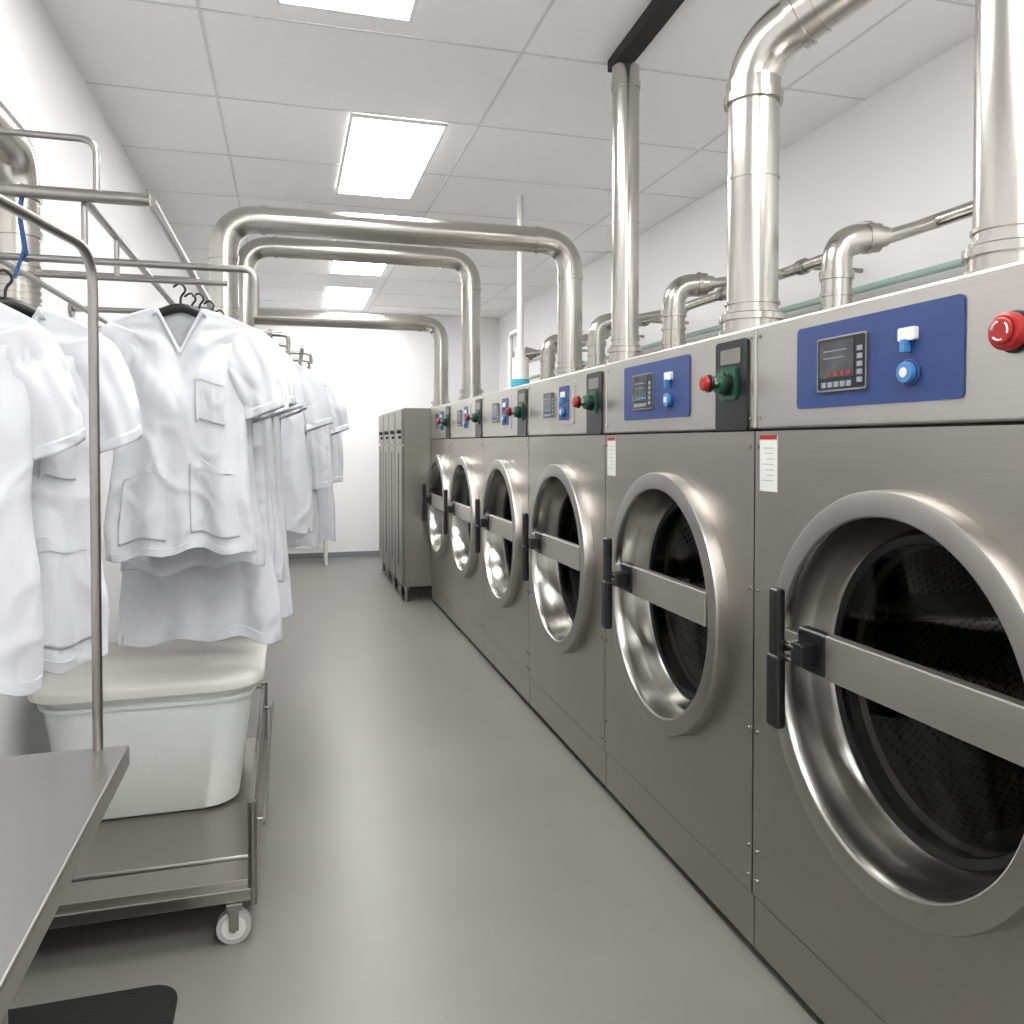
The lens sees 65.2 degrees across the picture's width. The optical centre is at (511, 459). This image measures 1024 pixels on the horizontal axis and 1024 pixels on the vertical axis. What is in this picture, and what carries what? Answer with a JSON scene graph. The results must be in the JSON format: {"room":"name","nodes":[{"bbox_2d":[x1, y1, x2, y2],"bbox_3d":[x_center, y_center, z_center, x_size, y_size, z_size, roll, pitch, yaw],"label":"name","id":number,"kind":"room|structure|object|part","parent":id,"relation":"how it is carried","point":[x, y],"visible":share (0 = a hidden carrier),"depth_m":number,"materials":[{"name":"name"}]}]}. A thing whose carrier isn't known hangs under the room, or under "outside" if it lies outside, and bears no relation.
{"room":"laundry","nodes":[
{"label":"laundry","id":0,"kind":"room"},
{"bbox_2d":[0,0,206,756],"bbox_3d":[-1.810,-0.170,3.100,0.100,2.990,13.150,0,1,-16],"label":"wall","id":1,"kind":"structure","parent":0,"point":[42,86],"depth_m":3.24,"materials":[{"name":"white paint"}]},
{"bbox_2d":[0,100,42,307],"bbox_3d":[-1.380,-0.542,2.016,0.132,0.880,0.966,0,1,-16],"label":"duct","id":2,"kind":"object","parent":1,"relation":"attached to","point":[18,161],"visible":0.34,"depth_m":2.36,"materials":[{"name":"metal"}]},
{"bbox_2d":[0,128,258,327],"bbox_3d":[-1.149,-0.541,2.386,0.794,0.382,2.135,0,1,-16],"label":"rack","id":3,"kind":"object","parent":1,"relation":"attached to","point":[88,198],"visible":0.71,"depth_m":1.84,"materials":[{"name":"metal"}]},
{"bbox_2d":[0,303,85,696],"bbox_3d":[-1.105,0.038,1.518,0.143,0.892,0.592,1,1,34],"label":"shirt","id":4,"kind":"object","parent":3,"relation":"hanging from","point":[41,417],"visible":1,"depth_m":1.62,"materials":[{"name":"white fabric"}]},
{"bbox_2d":[0,269,141,673],"bbox_3d":[-1.125,0.035,1.781,0.143,0.915,0.595,1,2,44],"label":"scrub","id":5,"kind":"object","parent":3,"relation":"hanging from","point":[60,481],"visible":0.55,"depth_m":1.85,"materials":[{"name":"white fabric"}]},
{"bbox_2d":[99,284,283,562],"bbox_3d":[-0.990,-0.114,2.400,0.594,0.832,0.141,0,1,-13],"label":"scrub","id":6,"kind":"object","parent":3,"relation":"hanging from","point":[198,375],"visible":0.92,"depth_m":2.37,"materials":[{"name":"white fabric"}]},
{"bbox_2d":[120,292,288,576],"bbox_3d":[-1.012,-0.084,2.529,0.594,0.885,0.144,0,1,-10],"label":"scrub","id":7,"kind":"object","parent":3,"relation":"hanging from","point":[156,566],"visible":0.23,"depth_m":2.52,"materials":[{"name":"white fabric"}]},
{"bbox_2d":[117,293,292,646],"bbox_3d":[-1.042,0.032,2.665,0.603,1.173,0.135,0,1,-10],"label":"shirt","id":8,"kind":"object","parent":3,"relation":"hanging from","point":[198,603],"visible":0.33,"depth_m":2.63,"materials":[{"name":"white fabric"}]},
{"bbox_2d":[203,300,296,560],"bbox_3d":[-1.078,-0.091,2.860,0.598,0.956,0.133,0,1,-8],"label":"scrub","id":9,"kind":"object","parent":3,"relation":"hanging from","point":[270,505],"visible":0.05,"depth_m":2.87,"materials":[{"name":"white fabric"}]},
{"bbox_2d":[215,309,302,581],"bbox_3d":[-1.111,-0.036,3.054,0.605,1.075,0.129,0,1,-8],"label":"scrub","id":10,"kind":"object","parent":3,"relation":"hanging from","point":[279,546],"visible":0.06,"depth_m":3.08,"materials":[{"name":"white fabric"}]},
{"bbox_2d":[274,353,306,617],"bbox_3d":[-1.157,0.043,3.292,0.614,1.243,0.133,0,1,-9],"label":"shirt","id":11,"kind":"object","parent":3,"relation":"hanging from","point":[284,587],"visible":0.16,"depth_m":3.31,"materials":[{"name":"white fabric"}]},
{"bbox_2d":[87,325,312,369],"bbox_3d":[-1.694,-0.575,4.707,0.990,0.072,2.500,0,1,-16],"label":"rack","id":12,"kind":"object","parent":1,"relation":"attached to","point":[287,345],"visible":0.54,"depth_m":4.15,"materials":[{"name":"metal"}]},
{"bbox_2d":[281,363,332,533],"bbox_3d":[-1.114,-0.090,3.659,0.576,0.896,0.144,0,1,-2],"label":"shirt","id":13,"kind":"object","parent":12,"relation":"hanging from","point":[296,480],"visible":0.33,"depth_m":3.64,"materials":[{"name":"white fabric"}]},
{"bbox_2d":[286,425,332,547],"bbox_3d":[-1.190,-0.042,4.095,0.536,1.012,0.139,0,1,-5],"label":"shirt","id":14,"kind":"object","parent":12,"relation":"hanging from","point":[319,448],"visible":0.23,"depth_m":4.10,"materials":[{"name":"white fabric"}]},
{"bbox_2d":[300,364,348,540],"bbox_3d":[-1.210,-0.029,4.588,0.561,1.036,0.140,0,1,2],"label":"shirt","id":15,"kind":"object","parent":12,"relation":"hanging from","point":[326,502],"visible":0.23,"depth_m":4.55,"materials":[{"name":"white fabric"}]},
{"bbox_2d":[331,433,342,482],"bbox_3d":[-1.304,-0.058,4.927,0.525,0.994,0.138,0,1,-5],"label":"shirt","id":16,"kind":"object","parent":12,"relation":"hanging from","point":[336,440],"visible":0.07,"depth_m":4.92,"materials":[{"name":"white fabric"}]},
{"bbox_2d":[255,308,498,553],"bbox_3d":[-1.847,-0.312,9.862,3.460,2.990,0.100,0,1,-16],"label":"wall","id":17,"kind":"structure","parent":0,"point":[376,373],"depth_m":9.84,"materials":[{"name":"white paint"}]},
{"bbox_2d":[288,551,378,558],"bbox_3d":[-1.832,1.154,9.837,3.460,0.060,0.015,0,1,-16],"label":"baseboard","id":18,"kind":"structure","parent":17,"relation":"attached to","point":[353,553],"depth_m":9.74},
{"bbox_2d":[208,205,583,375],"bbox_3d":[-0.723,-0.771,3.988,2.317,0.906,0.174,0,1,-16],"label":"duct","id":19,"kind":"object","parent":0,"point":[226,236],"visible":0.74,"depth_m":3.99,"materials":[{"name":"metal"}]},
{"bbox_2d":[8,556,824,1023],"bbox_3d":[-0.095,1.365,3.610,3.660,0.100,13.150,0,1,-16],"label":"floor","id":20,"kind":"structure","parent":0,"point":[433,850],"depth_m":2.51,"materials":[{"name":"grey concrete"}]},
{"bbox_2d":[0,194,128,1023],"bbox_3d":[-0.769,0.509,0.671,0.572,1.734,1.425,0,1,-16],"label":"steel table","id":21,"kind":"object","parent":20,"relation":"on","point":[53,805],"visible":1,"depth_m":1.19,"materials":[{"name":"silver metal"}]},
{"bbox_3d":[-0.818,0.082,0.802,0.510,0.884,1.120,0,1,-16],"label":"overhead rail","id":22,"kind":"part","parent":21,"relation":"part of","materials":[{"name":"metal"}]},
{"bbox_2d":[8,985,177,1023],"bbox_3d":[-0.954,1.354,1.403,0.550,0.012,1.200,0,1,-16],"label":"rubber floor mat","id":23,"kind":"object","parent":20,"relation":"on","point":[153,1004],"visible":1,"depth_m":1.95,"materials":[{"name":"black rubber"}]},
{"bbox_2d":[48,681,272,943],"bbox_3d":[-1.203,1.139,2.699,0.744,0.390,1.187,0,1,-16],"label":"cart","id":24,"kind":"object","parent":20,"relation":"on","point":[135,866],"visible":0.57,"depth_m":2.31,"materials":[{"name":"metal"}]},
{"bbox_2d":[27,636,267,819],"bbox_3d":[-1.256,0.927,2.857,0.728,0.474,0.662,0,1,-16],"label":"tub","id":25,"kind":"object","parent":24,"relation":"on","point":[181,708],"visible":0.74,"depth_m":2.62,"materials":[{"name":"plastic"}]},
{"bbox_3d":[-1.256,0.722,2.853,0.728,0.063,0.662,0,1,-16],"label":"cloth covered lid","id":26,"kind":"part","parent":25,"relation":"part of","materials":[{"name":"white plastic"}]},
{"bbox_2d":[288,539,327,564],"bbox_3d":[-2.397,0.977,9.217,0.560,0.440,0.400,0,1,-16],"label":"bench","id":27,"kind":"object","parent":20,"relation":"on","point":[325,541],"visible":0.24,"depth_m":9.11,"materials":[{"name":"metal"}]},
{"bbox_3d":[-2.355,1.006,9.057,0.455,0.030,0.020,0,1,-16],"label":"rail","id":28,"kind":"part","parent":27,"relation":"part of","materials":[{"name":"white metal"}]},
{"bbox_2d":[379,414,387,575],"bbox_3d":[-0.928,0.361,8.658,1.043,1.695,0.440,0,1,-16],"label":"tall cabinet","id":29,"kind":"object","parent":20,"relation":"on","point":[381,417],"visible":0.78,"depth_m":8.47,"materials":[{"name":"grey metal"}]},
{"bbox_3d":[-1.387,-0.318,8.516,0.020,0.300,0.416,0,1,-16],"label":"door","id":30,"kind":"part","parent":29,"relation":"part of","materials":[{"name":"metal"}]},
{"bbox_3d":[-1.387,0.456,8.532,0.020,1.210,0.416,0,1,-16],"label":"cabinet door","id":31,"kind":"part","parent":29,"relation":"part of","materials":[{"name":"metal"}]},
{"bbox_2d":[384,412,392,583],"bbox_3d":[-0.802,0.371,8.205,1.043,1.695,0.440,0,1,-16],"label":"tall cabinet","id":32,"kind":"object","parent":20,"relation":"on","point":[386,416],"visible":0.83,"depth_m":8.03,"materials":[{"name":"grey metal"}]},
{"bbox_3d":[-1.261,-0.309,8.063,0.020,0.300,0.416,0,1,-16],"label":"door","id":33,"kind":"part","parent":32,"relation":"part of","materials":[{"name":"metal"}]},
{"bbox_3d":[-1.261,0.466,8.079,0.020,1.210,0.416,0,1,-16],"label":"cabinet door","id":34,"kind":"part","parent":32,"relation":"part of","materials":[{"name":"metal"}]},
{"bbox_2d":[389,410,399,591],"bbox_3d":[-0.675,0.380,7.753,1.043,1.695,0.440,0,1,-16],"label":"tall cabinet","id":35,"kind":"object","parent":20,"relation":"on","point":[392,502],"visible":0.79,"depth_m":7.59,"materials":[{"name":"grey metal"}]},
{"bbox_3d":[-1.134,-0.299,7.611,0.020,0.300,0.416,0,1,-16],"label":"door","id":36,"kind":"part","parent":35,"relation":"part of","materials":[{"name":"metal"}]},
{"bbox_3d":[-1.134,0.475,7.627,0.020,1.210,0.416,0,1,-16],"label":"cabinet door","id":37,"kind":"part","parent":35,"relation":"part of","materials":[{"name":"metal"}]},
{"bbox_2d":[395,408,431,601],"bbox_3d":[-0.549,0.390,7.300,1.043,1.695,0.440,0,1,-16],"label":"tall cabinet","id":38,"kind":"object","parent":20,"relation":"on","point":[412,425],"visible":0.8,"depth_m":6.99,"materials":[{"name":"grey metal"}]},
{"bbox_3d":[-1.008,-0.290,7.158,0.020,0.300,0.416,0,1,-16],"label":"door","id":39,"kind":"part","parent":38,"relation":"part of","materials":[{"name":"metal"}]},
{"bbox_3d":[-1.008,0.485,7.174,0.020,1.210,0.416,0,1,-16],"label":"cabinet door","id":40,"kind":"part","parent":38,"relation":"part of","materials":[{"name":"metal"}]},
{"bbox_2d":[422,403,453,618],"bbox_3d":[-0.203,0.400,6.675,1.012,1.700,0.904,0,1,-16],"label":"washing machine","id":41,"kind":"object","parent":20,"relation":"on","point":[439,478],"visible":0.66,"depth_m":6.57,"materials":[{"name":"metal"}]},
{"bbox_2d":[196,306,450,407],"bbox_3d":[-1.683,-0.914,7.351,2.275,0.892,0.190,0,1,-16],"label":"duct","id":42,"kind":"object","parent":41,"relation":"attached to","point":[270,317],"visible":0.84,"depth_m":7.42,"materials":[{"name":"metal"}]},
{"bbox_3d":[-0.750,0.280,6.814,0.026,0.165,0.038,0,1,-16],"label":"door handle","id":43,"kind":"part","parent":41,"relation":"part of","materials":[{"name":"black plastic"}]},
{"bbox_3d":[-0.752,0.440,6.817,0.030,0.175,0.046,0,1,-16],"label":"door handle","id":44,"kind":"part","parent":41,"relation":"part of","materials":[{"name":"black plastic"}]},
{"bbox_3d":[-0.583,0.453,6.570,0.012,1.242,0.904,0,1,-16],"label":"panel","id":45,"kind":"part","parent":41,"relation":"part of","materials":[{"name":"metal"}]},
{"bbox_3d":[-0.149,1.149,6.706,0.900,0.141,0.904,0,1,-16],"label":"kick panel","id":46,"kind":"part","parent":41,"relation":"part of","materials":[{"name":"metal"}]},
{"bbox_2d":[513,347,556,359],"bbox_3d":[0.227,-0.714,6.672,0.567,0.520,0.137,0,1,-10],"label":"vent pipe","id":47,"kind":"object","parent":41,"relation":"attached to","point":[531,353],"visible":0.15,"depth_m":6.61,"materials":[{"name":"metal"}]},
{"bbox_2d":[443,395,485,653],"bbox_3d":[0.059,0.420,5.734,1.012,1.700,1.039,0,1,-16],"label":"washing machine","id":48,"kind":"object","parent":20,"relation":"on","point":[467,415],"visible":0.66,"depth_m":5.61,"materials":[{"name":"metal"}]},
{"bbox_2d":[238,236,482,400],"bbox_3d":[-1.266,-0.951,5.681,2.182,1.204,0.185,0,1,-16],"label":"duct","id":49,"kind":"object","parent":48,"relation":"attached to","point":[250,253],"visible":0.62,"depth_m":5.74,"materials":[{"name":"metal"}]},
{"bbox_3d":[-0.490,0.460,5.875,0.030,0.175,0.046,0,1,-16],"label":"door handle","id":50,"kind":"part","parent":48,"relation":"part of","materials":[{"name":"black plastic"}]},
{"bbox_3d":[-0.488,0.300,5.872,0.026,0.165,0.038,0,1,-16],"label":"door handle","id":51,"kind":"part","parent":48,"relation":"part of","materials":[{"name":"black plastic"}]},
{"bbox_3d":[-0.320,0.472,5.629,0.012,1.242,1.039,0,1,-16],"label":"panel","id":52,"kind":"part","parent":48,"relation":"part of","materials":[{"name":"metal"}]},
{"bbox_3d":[0.113,1.169,5.764,0.900,0.141,1.039,0,1,-16],"label":"kick panel","id":53,"kind":"part","parent":48,"relation":"part of","materials":[{"name":"metal"}]},
{"bbox_2d":[507,194,529,388],"bbox_3d":[0.026,-1.067,5.285,0.120,1.288,0.328,0,1,-16],"label":"pipe","id":54,"kind":"object","parent":48,"relation":"attached to","point":[517,366],"visible":0.84,"depth_m":5.16,"materials":[{"name":"plastic"}]},
{"bbox_2d":[539,330,610,379],"bbox_3d":[0.469,-0.696,5.805,0.567,0.520,0.137,0,1,-10],"label":"vent pipe","id":55,"kind":"object","parent":48,"relation":"attached to","point":[547,359],"visible":0.49,"depth_m":5.72,"materials":[{"name":"metal"}]},
{"bbox_2d":[474,383,532,703],"bbox_3d":[0.336,0.441,4.742,1.012,1.700,1.009,0,1,-16],"label":"washing machine","id":56,"kind":"object","parent":20,"relation":"on","point":[505,498],"visible":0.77,"depth_m":4.57,"materials":[{"name":"metal"}]},
{"bbox_3d":[-0.213,0.480,4.883,0.030,0.175,0.046,0,1,-16],"label":"door handle","id":57,"kind":"part","parent":56,"relation":"part of","materials":[{"name":"black plastic"}]},
{"bbox_3d":[-0.211,0.320,4.880,0.026,0.165,0.038,0,1,-16],"label":"door handle","id":58,"kind":"part","parent":56,"relation":"part of","materials":[{"name":"black plastic"}]},
{"bbox_3d":[-0.044,0.493,4.637,0.012,1.242,1.009,0,1,-16],"label":"panel","id":59,"kind":"part","parent":56,"relation":"part of","materials":[{"name":"metal"}]},
{"bbox_3d":[0.390,1.190,4.772,0.900,0.141,1.009,0,1,-16],"label":"kick panel","id":60,"kind":"part","parent":56,"relation":"part of","materials":[{"name":"metal"}]},
{"bbox_3d":[-0.024,-0.254,4.226,0.018,0.042,0.042,0,1,-16],"label":"stop knob","id":61,"kind":"part","parent":56,"relation":"part of","materials":[{"name":"red plastic"}]},
{"bbox_3d":[0.049,0.423,4.653,0.032,0.628,0.587,0,1,-16],"label":"door glass","id":62,"kind":"part","parent":56,"relation":"part of","materials":[{"name":"black glass"}]},
{"bbox_3d":[0.046,-0.254,4.245,0.008,0.090,0.084,0,1,-16],"label":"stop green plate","id":63,"kind":"part","parent":56,"relation":"part of","materials":[{"name":"green plastic"}]},
{"bbox_2d":[587,310,661,367],"bbox_3d":[0.724,-0.676,4.890,0.567,0.520,0.137,0,1,-10],"label":"vent pipe","id":64,"kind":"object","parent":56,"relation":"attached to","point":[596,343],"visible":0.59,"depth_m":4.81,"materials":[{"name":"metal"}]},
{"bbox_2d":[521,364,609,786],"bbox_3d":[0.612,0.462,3.752,1.012,1.700,1.034,0,1,-16],"label":"washing machine","id":65,"kind":"object","parent":20,"relation":"on","point":[562,552],"visible":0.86,"depth_m":3.56,"materials":[{"name":"metal"}]},
{"bbox_3d":[0.065,0.341,3.891,0.026,0.165,0.038,0,1,-16],"label":"door handle","id":66,"kind":"part","parent":65,"relation":"part of","materials":[{"name":"black plastic"}]},
{"bbox_3d":[0.063,0.501,3.894,0.030,0.175,0.046,0,1,-16],"label":"door handle","id":67,"kind":"part","parent":65,"relation":"part of","materials":[{"name":"black plastic"}]},
{"bbox_3d":[0.232,0.514,3.647,0.012,1.242,1.034,0,1,-16],"label":"panel","id":68,"kind":"part","parent":65,"relation":"part of","materials":[{"name":"metal"}]},
{"bbox_3d":[0.666,1.210,3.783,0.900,0.141,1.034,0,1,-16],"label":"kick panel","id":69,"kind":"part","parent":65,"relation":"part of","materials":[{"name":"metal"}]},
{"bbox_3d":[0.325,0.443,3.663,0.032,0.628,0.587,0,1,-16],"label":"door glass","id":70,"kind":"part","parent":65,"relation":"part of","materials":[{"name":"glass"}]},
{"bbox_3d":[0.255,-0.233,3.224,0.018,0.042,0.042,0,1,-16],"label":"stop knob","id":71,"kind":"part","parent":65,"relation":"part of","materials":[{"name":"red plastic"}]},
{"bbox_3d":[0.281,-0.233,3.231,0.020,0.032,0.032,0,1,-16],"label":"stop stem","id":72,"kind":"part","parent":65,"relation":"part of","materials":[{"name":"metal"}]},
{"bbox_3d":[0.325,-0.233,3.244,0.008,0.090,0.084,0,1,-16],"label":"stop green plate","id":73,"kind":"part","parent":65,"relation":"part of","materials":[{"name":"green plastic"}]},
{"bbox_2d":[607,61,642,363],"bbox_3d":[0.469,-0.999,3.308,0.148,1.231,0.148,0,1,-16],"label":"duct","id":74,"kind":"object","parent":65,"relation":"on","point":[626,83],"visible":0.87,"depth_m":3.26,"materials":[{"name":"metal"}]},
{"bbox_2d":[661,269,784,349],"bbox_3d":[0.999,-0.653,3.770,0.636,0.520,0.137,0,1,-10],"label":"vent pipe","id":75,"kind":"object","parent":65,"relation":"attached to","point":[697,284],"visible":0.66,"depth_m":3.69,"materials":[{"name":"metal"}]},
{"bbox_2d":[601,327,761,946],"bbox_3d":[0.891,0.482,2.749,1.012,1.700,1.037,0,1,-16],"label":"washing machine","id":76,"kind":"object","parent":20,"relation":"on","point":[678,582],"visible":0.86,"depth_m":2.52,"materials":[{"name":"metal"}]},
{"bbox_3d":[0.343,0.522,2.891,0.030,0.175,0.046,0,1,-16],"label":"door handle","id":77,"kind":"part","parent":76,"relation":"part of","materials":[{"name":"black plastic"}]},
{"bbox_3d":[0.344,0.362,2.888,0.026,0.165,0.038,0,1,-16],"label":"door handle","id":78,"kind":"part","parent":76,"relation":"part of","materials":[{"name":"black plastic"}]},
{"bbox_3d":[0.508,-0.271,2.596,0.010,0.026,0.045,0,1,-16],"label":"key plate","id":79,"kind":"part","parent":76,"relation":"part of","materials":[{"name":"white plastic"}]},
{"bbox_3d":[0.605,0.464,2.660,0.032,0.628,0.587,0,1,-16],"label":"door glass","id":80,"kind":"part","parent":76,"relation":"part of","materials":[{"name":"glass"}]},
{"bbox_3d":[0.512,0.535,2.644,0.012,1.242,1.037,0,1,-16],"label":"panel","id":81,"kind":"part","parent":76,"relation":"part of","materials":[{"name":"metal"}]},
{"bbox_3d":[0.945,1.232,2.780,0.900,0.141,1.037,0,1,-16],"label":"kick panel","id":82,"kind":"part","parent":76,"relation":"part of","materials":[{"name":"metal"}]},
{"bbox_3d":[0.535,-0.211,2.219,0.018,0.042,0.042,0,1,-16],"label":"stop knob","id":83,"kind":"part","parent":76,"relation":"part of","materials":[{"name":"red plastic"}]},
{"bbox_3d":[0.561,-0.212,2.227,0.020,0.032,0.032,0,1,-16],"label":"stop stem","id":84,"kind":"part","parent":76,"relation":"part of","materials":[{"name":"metal"}]},
{"bbox_3d":[0.606,-0.212,2.239,0.008,0.090,0.084,0,1,-16],"label":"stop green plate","id":85,"kind":"part","parent":76,"relation":"part of","materials":[{"name":"green plastic"}]},
{"bbox_2d":[718,0,872,335],"bbox_3d":[1.137,-1.037,2.078,1.302,1.359,0.203,1,2,44],"label":"duct","id":86,"kind":"object","parent":76,"relation":"on","point":[753,100],"visible":0.94,"depth_m":2.39,"materials":[{"name":"metal"}]},
{"bbox_2d":[753,260,1023,1023],"bbox_3d":[1.171,0.503,1.746,1.012,1.700,1.034,0,1,-16],"label":"washing machine","id":87,"kind":"object","parent":20,"relation":"on","point":[888,763],"visible":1,"depth_m":1.68,"materials":[{"name":"metal"}]},
{"bbox_2d":[762,453,773,480],"bbox_3d":[0.661,0.012,2.066,0.001,0.086,0.051,0,1,-16],"label":"print","id":88,"kind":"object","parent":87,"relation":"attached to","point":[767,458],"depth_m":2.07},
{"bbox_3d":[0.622,0.543,1.888,0.030,0.175,0.046,0,1,-16],"label":"door handle","id":89,"kind":"part","parent":87,"relation":"part of","materials":[{"name":"black plastic"}]},
{"bbox_3d":[0.624,0.383,1.885,0.026,0.165,0.038,0,1,-16],"label":"door handle","id":90,"kind":"part","parent":87,"relation":"part of","materials":[{"name":"black plastic"}]},
{"bbox_3d":[1.225,1.253,1.777,0.900,0.141,1.034,0,1,-16],"label":"kick panel","id":91,"kind":"part","parent":87,"relation":"part of","materials":[{"name":"metal"}]},
{"bbox_2d":[819,216,939,310],"bbox_3d":[1.333,-0.634,2.878,0.468,0.519,0.137,0,1,0],"label":"vent pipe","id":92,"kind":"object","parent":87,"relation":"attached to","point":[836,276],"visible":0.69,"depth_m":2.84,"materials":[{"name":"metal"}]},
{"bbox_3d":[0.788,-0.250,1.592,0.010,0.026,0.045,0,1,-16],"label":"key plate","id":93,"kind":"part","parent":87,"relation":"part of","materials":[{"name":"white plastic"}]},
{"bbox_3d":[0.884,0.485,1.657,0.032,0.628,0.587,0,1,-16],"label":"door glass","id":94,"kind":"part","parent":87,"relation":"part of","materials":[{"name":"glass"}]},
{"bbox_2d":[961,0,1023,275],"bbox_3d":[1.002,-0.991,1.598,0.174,1.286,0.174,0,1,-16],"label":"duct","id":95,"kind":"object","parent":87,"relation":"on","point":[996,234],"visible":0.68,"depth_m":1.56,"materials":[{"name":"metal"}]},
{"bbox_3d":[0.828,-0.218,1.355,0.006,0.046,0.046,0,1,-16],"label":"stop knob","id":96,"kind":"part","parent":87,"relation":"part of","materials":[{"name":"red plastic"}]},
{"bbox_3d":[0.842,-0.218,1.359,0.024,0.066,0.066,0,1,-16],"label":"stop knob","id":97,"kind":"part","parent":87,"relation":"part of","materials":[{"name":"red plastic"}]},
{"bbox_3d":[0.857,-0.219,1.363,0.006,0.074,0.074,0,1,-16],"label":"stop plate","id":98,"kind":"part","parent":87,"relation":"part of","materials":[{"name":"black plastic"}]},
{"bbox_2d":[40,0,974,317],"bbox_3d":[-0.095,-1.725,3.546,3.660,0.100,13.150,0,1,-16],"label":"ceiling","id":99,"kind":"structure","parent":0,"point":[129,43],"depth_m":3.72,"materials":[{"name":"tile"}]},
{"bbox_2d":[276,0,418,22],"bbox_3d":[-0.438,-1.637,2.320,0.492,0.016,1.302,0,1,-16],"label":"frame","id":100,"kind":"object","parent":99,"relation":"attached to","point":[279,2],"visible":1,"depth_m":2.93,"materials":[{"name":"white metal"}]},
{"bbox_2d":[281,0,413,18],"bbox_3d":[-0.438,-1.639,2.320,0.460,0.009,1.270,0,1,-16],"label":"diffuser","id":101,"kind":"object","parent":100,"relation":"attached to","point":[393,8],"visible":1,"depth_m":2.90,"materials":[{"name":"white plastic"}]},
{"bbox_2d":[321,287,373,308],"bbox_3d":[-1.836,-1.773,8.822,0.492,0.016,1.182,0,1,-16],"label":"frame","id":102,"kind":"object","parent":99,"relation":"attached to","point":[371,290],"visible":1,"depth_m":8.32,"materials":[{"name":"white metal"}]},
{"bbox_2d":[322,289,370,308],"bbox_3d":[-1.836,-1.776,8.822,0.460,0.009,1.150,0,1,-16],"label":"diffuser","id":103,"kind":"object","parent":102,"relation":"attached to","point":[333,297],"visible":1,"depth_m":8.78,"materials":[{"name":"white plastic"}]},
{"bbox_2d":[329,240,398,275],"bbox_3d":[-1.305,-1.733,6.920,0.492,0.016,1.232,0,1,-16],"label":"frame","id":104,"kind":"object","parent":99,"relation":"attached to","point":[331,263],"visible":0.54,"depth_m":7.04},
{"bbox_2d":[331,261,385,274],"bbox_3d":[-1.305,-1.736,6.920,0.460,0.009,1.200,0,1,-16],"label":"diffuser","id":105,"kind":"object","parent":104,"relation":"attached to","point":[337,267],"visible":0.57,"depth_m":7.27,"materials":[{"name":"white plastic"}]},
{"bbox_2d":[336,113,448,199],"bbox_3d":[-0.717,-1.683,4.531,0.482,0.016,1.252,0,1,-16],"label":"frame","id":106,"kind":"object","parent":99,"relation":"attached to","point":[355,115],"visible":1,"depth_m":4.11,"materials":[{"name":"white metal"}]},
{"bbox_2d":[339,117,443,197],"bbox_3d":[-0.717,-1.686,4.531,0.450,0.009,1.220,0,1,-16],"label":"diffuser","id":107,"kind":"object","parent":106,"relation":"attached to","point":[383,158],"visible":0.93,"depth_m":4.41,"materials":[{"name":"white plastic"}]},
{"bbox_2d":[85,0,974,312],"bbox_3d":[-0.095,-1.673,3.547,3.460,0.003,12.950,0,1,-16],"label":"ceiling grid","id":108,"kind":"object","parent":99,"relation":"attached to","point":[198,7],"depth_m":3.78,"materials":[{"name":"white metal"}]},
{"bbox_2d":[608,0,684,72],"bbox_3d":[0.545,-1.636,2.895,0.122,0.050,0.950,0,1,-16],"label":"beam","id":109,"kind":"structure","parent":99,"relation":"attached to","point":[658,12],"depth_m":3.02,"materials":[{"name":"black metal"}]},
{"bbox_2d":[499,35,974,390],"bbox_3d":[1.620,-0.190,4.056,0.100,2.990,13.150,0,1,-16],"label":"wall","id":110,"kind":"structure","parent":0,"point":[903,154],"depth_m":3.85,"materials":[{"name":"white paint"}]},
{"bbox_2d":[529,201,972,379],"bbox_3d":[1.177,-0.590,4.781,0.358,0.814,7.800,0,1,-16],"label":"pipes","id":111,"kind":"object","parent":110,"relation":"attached to","point":[803,266],"visible":0.25,"depth_m":3.62,"materials":[{"name":"metal"}]}
]}

